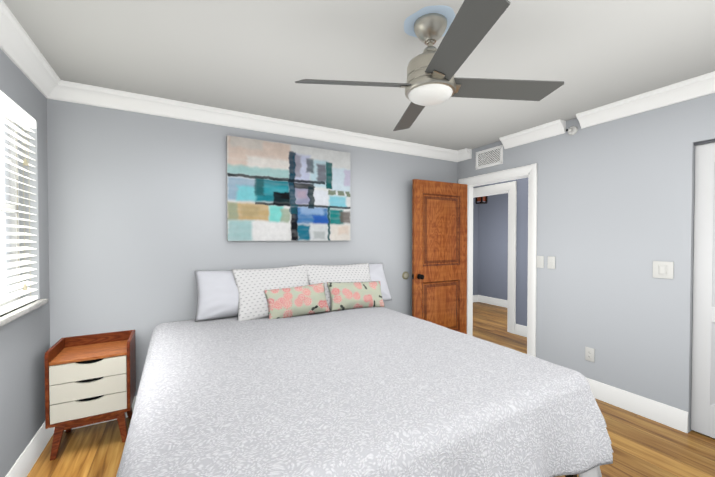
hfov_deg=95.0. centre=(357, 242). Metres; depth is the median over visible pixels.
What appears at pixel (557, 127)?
crown molding
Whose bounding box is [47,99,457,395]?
wall
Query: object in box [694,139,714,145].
track rail
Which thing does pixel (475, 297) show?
baseboard
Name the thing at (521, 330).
baseboard
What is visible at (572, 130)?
detector
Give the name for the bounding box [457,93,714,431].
wall
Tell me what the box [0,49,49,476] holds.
wall
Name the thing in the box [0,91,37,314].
window blinds
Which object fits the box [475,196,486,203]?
pendant lantern
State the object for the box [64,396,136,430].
baseboard
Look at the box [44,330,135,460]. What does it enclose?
nightstand
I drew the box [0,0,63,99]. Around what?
crown molding
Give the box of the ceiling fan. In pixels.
[295,0,563,130]
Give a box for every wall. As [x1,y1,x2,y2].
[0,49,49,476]
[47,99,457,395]
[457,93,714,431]
[473,177,527,325]
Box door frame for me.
[458,163,536,356]
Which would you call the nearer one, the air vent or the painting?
the painting
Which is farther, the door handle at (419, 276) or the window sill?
the door handle at (419, 276)
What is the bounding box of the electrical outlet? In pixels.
[585,347,594,361]
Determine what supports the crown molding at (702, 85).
attached to the wall at (615, 209)
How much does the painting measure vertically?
0.902 m
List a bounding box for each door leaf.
[412,179,467,333]
[691,142,714,437]
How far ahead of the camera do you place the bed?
1.44 m
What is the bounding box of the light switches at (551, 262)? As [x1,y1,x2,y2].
[536,256,554,268]
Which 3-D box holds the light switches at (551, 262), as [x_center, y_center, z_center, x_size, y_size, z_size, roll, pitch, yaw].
[1.822,0.187,3.176,0.010,0.118,0.182,0,1,-29]
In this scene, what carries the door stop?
attached to the wall at (137, 216)
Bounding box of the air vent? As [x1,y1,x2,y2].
[476,145,502,169]
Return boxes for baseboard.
[5,422,54,476]
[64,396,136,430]
[473,295,477,301]
[478,295,507,307]
[515,324,526,336]
[586,378,687,432]
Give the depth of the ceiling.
1.92 m
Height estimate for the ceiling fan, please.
0.388 m
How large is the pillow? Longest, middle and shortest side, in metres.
0.920 x 0.420 x 0.153 m
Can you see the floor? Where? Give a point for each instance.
(641, 446)
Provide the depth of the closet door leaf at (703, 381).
2.25 m
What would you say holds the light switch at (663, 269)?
attached to the wall at (615, 209)
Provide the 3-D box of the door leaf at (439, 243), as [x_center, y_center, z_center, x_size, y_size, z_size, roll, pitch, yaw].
[0.981,0.294,3.857,0.812,2.015,0.040,0,1,-28]
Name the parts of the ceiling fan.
blade, blade, motor, blade, blade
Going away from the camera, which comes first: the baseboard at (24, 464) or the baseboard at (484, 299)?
the baseboard at (24, 464)
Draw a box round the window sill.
[0,299,47,326]
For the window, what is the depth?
1.99 m
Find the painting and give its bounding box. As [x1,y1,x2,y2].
[226,135,349,240]
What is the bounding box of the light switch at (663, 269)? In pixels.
[653,261,673,278]
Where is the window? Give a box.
[0,112,19,306]
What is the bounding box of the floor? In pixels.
[27,302,714,476]
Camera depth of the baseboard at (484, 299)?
6.71 m
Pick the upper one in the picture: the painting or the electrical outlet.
the painting
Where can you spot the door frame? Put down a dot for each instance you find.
(528, 171)
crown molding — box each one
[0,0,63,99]
[45,81,467,161]
[499,119,565,148]
[576,71,714,128]
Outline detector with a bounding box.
[566,126,577,134]
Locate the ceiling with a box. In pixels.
[3,0,714,150]
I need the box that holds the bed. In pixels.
[116,263,612,476]
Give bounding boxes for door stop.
[402,272,408,279]
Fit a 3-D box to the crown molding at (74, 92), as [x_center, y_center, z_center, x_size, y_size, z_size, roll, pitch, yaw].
[-0.412,-1.066,3.164,3.910,0.108,0.110,0,1,-29]
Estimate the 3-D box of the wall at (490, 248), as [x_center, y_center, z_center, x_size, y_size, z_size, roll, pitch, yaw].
[2.664,0.086,4.059,0.120,2.440,5.560,0,1,-29]
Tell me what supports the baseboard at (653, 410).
attached to the wall at (615, 209)

